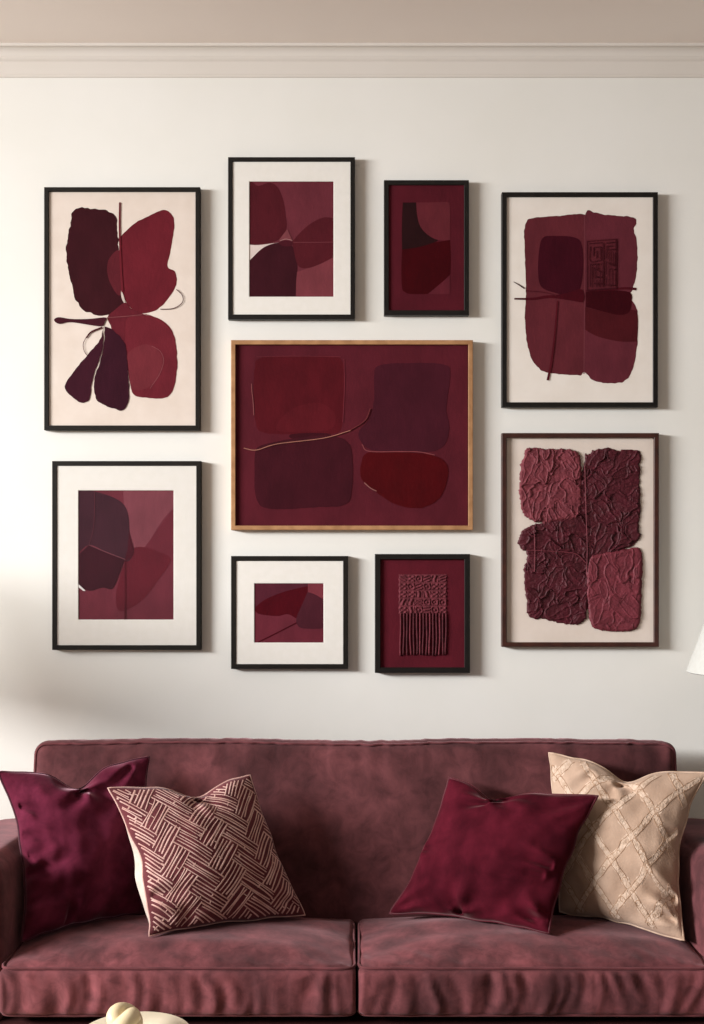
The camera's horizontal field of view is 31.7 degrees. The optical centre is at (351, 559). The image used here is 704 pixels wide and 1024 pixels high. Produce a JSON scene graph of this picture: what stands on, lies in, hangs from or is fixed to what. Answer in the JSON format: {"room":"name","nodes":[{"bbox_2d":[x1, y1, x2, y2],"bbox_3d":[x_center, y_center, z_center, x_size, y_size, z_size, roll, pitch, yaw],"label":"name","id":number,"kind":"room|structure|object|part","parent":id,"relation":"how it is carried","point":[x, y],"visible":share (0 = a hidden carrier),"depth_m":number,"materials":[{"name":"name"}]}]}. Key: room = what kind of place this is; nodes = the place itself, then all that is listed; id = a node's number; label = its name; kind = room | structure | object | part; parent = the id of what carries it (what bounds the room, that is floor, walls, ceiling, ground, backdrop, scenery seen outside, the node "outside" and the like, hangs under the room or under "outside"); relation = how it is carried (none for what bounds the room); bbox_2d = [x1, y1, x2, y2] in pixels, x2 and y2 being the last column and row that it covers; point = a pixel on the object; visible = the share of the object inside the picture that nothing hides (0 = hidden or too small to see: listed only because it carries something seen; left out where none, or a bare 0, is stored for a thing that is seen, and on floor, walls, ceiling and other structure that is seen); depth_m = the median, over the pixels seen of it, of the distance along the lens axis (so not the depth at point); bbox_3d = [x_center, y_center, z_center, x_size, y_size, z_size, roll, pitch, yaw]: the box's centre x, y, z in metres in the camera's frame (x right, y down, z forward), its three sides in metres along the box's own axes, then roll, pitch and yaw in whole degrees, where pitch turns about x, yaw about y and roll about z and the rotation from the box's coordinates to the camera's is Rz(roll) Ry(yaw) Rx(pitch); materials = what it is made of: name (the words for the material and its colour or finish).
{"room":"living room","nodes":[
{"label":"living room","id":0,"kind":"room"},
{"bbox_2d":[0,78,703,819],"bbox_3d":[-1.300,-0.126,4.360,11.000,3.512,0.120,0,0,0],"label":"wall","id":1,"kind":"structure","parent":0,"point":[498,135],"depth_m":4.30,"materials":[{"name":"paint"}]},
{"bbox_2d":[44,187,200,430],"bbox_3d":[-0.792,-0.866,4.285,0.537,0.837,0.029,0,0,0],"label":"framed artwork","id":2,"kind":"object","parent":1,"relation":"attached to","point":[122,265],"visible":1,"depth_m":4.28,"materials":[{"name":"beige paper"}]},
{"bbox_2d":[52,461,201,649],"bbox_3d":[-0.776,-0.015,4.285,0.513,0.651,0.029,0,0,0],"label":"framed artwork","id":3,"kind":"object","parent":1,"relation":"attached to","point":[127,535],"visible":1,"depth_m":4.27,"materials":[{"name":"paper"}]},
{"bbox_2d":[78,490,173,619],"bbox_3d":[-0.779,-0.016,4.275,0.339,0.459,0.002,0,0,0],"label":"print","id":4,"kind":"object","parent":3,"relation":"attached to","point":[126,537],"depth_m":4.28,"materials":[{"name":"paper"}]},
{"bbox_2d":[231,556,347,668],"bbox_3d":[-0.215,0.181,4.285,0.403,0.389,0.029,0,0,0],"label":"framed artwork","id":5,"kind":"object","parent":1,"relation":"attached to","point":[288,612],"visible":1,"depth_m":4.27,"materials":[{"name":"paper"}]},
{"bbox_2d":[254,583,323,642],"bbox_3d":[-0.217,0.182,4.276,0.251,0.217,0.001,0,0,0],"label":"print","id":6,"kind":"object","parent":5,"relation":"attached to","point":[283,612],"depth_m":4.28,"materials":[{"name":"paper"}]},
{"bbox_2d":[228,157,354,320],"bbox_3d":[-0.208,-1.109,4.285,0.437,0.558,0.029,0,0,0],"label":"framed artwork","id":7,"kind":"object","parent":1,"relation":"attached to","point":[291,220],"visible":1,"depth_m":4.27,"materials":[{"name":"paper"}]},
{"bbox_2d":[249,182,333,296],"bbox_3d":[-0.208,-1.107,4.275,0.299,0.409,0.002,0,0,0],"label":"print","id":8,"kind":"object","parent":7,"relation":"attached to","point":[291,224],"depth_m":4.28,"materials":[{"name":"paper"}]},
{"bbox_2d":[231,340,472,529],"bbox_3d":[0.000,-0.430,4.282,0.833,0.654,0.033,0,0,0],"label":"framed artwork","id":9,"kind":"object","parent":1,"relation":"attached to","point":[326,434],"visible":1,"depth_m":4.28,"materials":[{"name":"red paper"}]},
{"bbox_2d":[0,43,703,77],"bbox_3d":[-1.300,-1.727,4.286,11.000,0.110,0.028,0,0,0],"label":"trim","id":10,"kind":"structure","parent":1,"relation":"attached to","point":[17,60],"depth_m":4.30,"materials":[{"name":"paint"}]},
{"bbox_2d":[375,554,469,672],"bbox_3d":[0.242,0.184,4.282,0.327,0.409,0.033,0,0,0],"label":"framed artwork","id":11,"kind":"object","parent":1,"relation":"attached to","point":[422,601],"visible":1,"depth_m":4.28,"materials":[{"name":"fabric"}]},
{"bbox_3d":[0.244,0.118,4.273,0.168,0.136,0.005,0,0,0],"label":"woven panel","id":12,"kind":"part","parent":11,"relation":"part of","materials":[{"name":"red fabric"}]},
{"bbox_2d":[384,180,468,316],"bbox_3d":[0.257,-1.076,4.285,0.293,0.465,0.029,0,0,0],"label":"framed artwork","id":13,"kind":"object","parent":1,"relation":"attached to","point":[426,222],"visible":1,"depth_m":4.28,"materials":[{"name":"paper"}]},
{"bbox_2d":[501,192,657,407],"bbox_3d":[0.785,-0.897,4.283,0.537,0.740,0.033,0,0,0],"label":"framed artwork","id":14,"kind":"object","parent":1,"relation":"attached to","point":[579,270],"visible":1,"depth_m":4.28,"materials":[{"name":"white paper"}]},
{"bbox_2d":[501,433,658,646],"bbox_3d":[0.786,-0.069,4.281,0.540,0.737,0.036,0,0,0],"label":"framed artwork","id":15,"kind":"object","parent":1,"relation":"attached to","point":[580,511],"visible":1,"depth_m":4.27,"materials":[{"name":"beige paper"}]},
{"bbox_3d":[0.629,-0.037,4.271,0.006,0.157,0.003,0,0,0],"label":"raised cord","id":16,"kind":"part","parent":15,"relation":"part of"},
{"bbox_3d":[0.704,-0.012,4.271,0.206,0.047,0.003,0,0,0],"label":"raised cord","id":17,"kind":"part","parent":15,"relation":"part of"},
{"bbox_3d":[0.806,-0.142,4.271,0.011,0.366,0.003,0,0,0],"label":"raised cord","id":18,"kind":"part","parent":15,"relation":"part of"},
{"bbox_2d":[0,0,703,42],"bbox_3d":[-1.300,-1.832,0.900,11.000,0.100,6.800,0,0,0],"label":"ceiling","id":19,"kind":"structure","parent":0,"point":[21,21],"depth_m":4.10,"materials":[{"name":"paint"}]},
{"bbox_3d":[-1.300,1.605,0.900,11.000,0.050,6.800,0,0,0],"label":"floor","id":20,"kind":"structure","parent":0,"visible":0},
{"bbox_2d":[0,738,703,1023],"bbox_3d":[0.010,1.077,3.791,2.424,1.006,0.827,0,0,0],"label":"sofa","id":21,"kind":"object","parent":20,"relation":"on","point":[349,823],"visible":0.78,"depth_m":3.55,"materials":[{"name":"fabric"}]},
{"bbox_3d":[-1.082,1.141,3.780,0.239,0.638,0.720,0,0,0],"label":"arm","id":22,"kind":"part","parent":21,"relation":"part of","materials":[{"name":"fabric"}]},
{"bbox_2d":[0,756,149,941],"bbox_3d":[-0.802,0.849,3.696,0.459,0.480,0.215,0,0,-31],"label":"throw pillow","id":23,"kind":"object","parent":21,"relation":"on","point":[76,851],"visible":0.94,"depth_m":3.63,"materials":[{"name":"fabric"}]},
{"bbox_2d":[0,915,355,1014],"bbox_3d":[-0.479,1.162,3.629,0.978,0.184,0.501,0,0,0],"label":"seat cushion","id":24,"kind":"object","parent":21,"relation":"on","point":[298,965],"depth_m":3.40,"materials":[{"name":"fabric"}]},
{"bbox_2d":[108,774,305,936],"bbox_3d":[-0.431,0.867,3.696,0.562,0.424,0.251,0,0,-32],"label":"throw pillow","id":25,"kind":"object","parent":21,"relation":"on","point":[210,858],"visible":1,"depth_m":3.60,"materials":[{"name":"beige fabric"}]},
{"bbox_2d":[389,777,598,934],"bbox_3d":[0.412,0.876,3.702,0.610,0.408,0.225,0,0,25],"label":"throw pillow","id":26,"kind":"object","parent":21,"relation":"on","point":[504,861],"visible":1,"depth_m":3.63,"materials":[{"name":"red fabric"}]},
{"bbox_2d":[357,915,703,1014],"bbox_3d":[0.503,1.161,3.629,0.973,0.186,0.502,0,0,0],"label":"seat cushion","id":27,"kind":"object","parent":21,"relation":"on","point":[407,964],"depth_m":3.40,"materials":[{"name":"fabric"}]},
{"bbox_2d":[548,752,703,940],"bbox_3d":[0.800,0.845,3.713,0.483,0.486,0.233,0,0,27],"label":"throw pillow","id":28,"kind":"object","parent":21,"relation":"on","point":[623,867],"visible":0.9,"depth_m":3.65,"materials":[{"name":"beige fabric"}]},
{"bbox_3d":[1.103,1.141,3.780,0.237,0.638,0.720,0,0,0],"label":"arm","id":29,"kind":"part","parent":21,"relation":"part of","materials":[{"name":"fabric"}]},
{"bbox_2d":[686,625,703,674],"bbox_3d":[1.291,0.791,4.000,0.412,1.578,0.412,0,0,0],"label":"floor lamp","id":30,"kind":"object","parent":20,"relation":"on","point":[696,664],"visible":1,"depth_m":3.97,"materials":[{"name":"white fabric"}]},
{"bbox_3d":[-0.250,1.375,2.720,1.100,0.410,0.720,0,0,0],"label":"coffee table","id":31,"kind":"object","parent":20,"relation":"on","visible":0},
{"bbox_2d":[90,1011,188,1023],"bbox_3d":[-0.507,1.137,2.905,0.258,0.066,0.258,0,0,0],"label":"plate","id":32,"kind":"object","parent":31,"relation":"on","point":[148,1017],"visible":0.7,"depth_m":3.00,"materials":[{"name":"ceramic"}]},
{"bbox_2d":[106,1002,142,1023],"bbox_3d":[-0.534,1.091,2.904,0.081,0.098,0.107,0,0,0],"label":"knot","id":33,"kind":"object","parent":32,"relation":"on","point":[121,1012],"visible":1,"depth_m":2.88,"materials":[{"name":"beige ceramic"}]}
]}

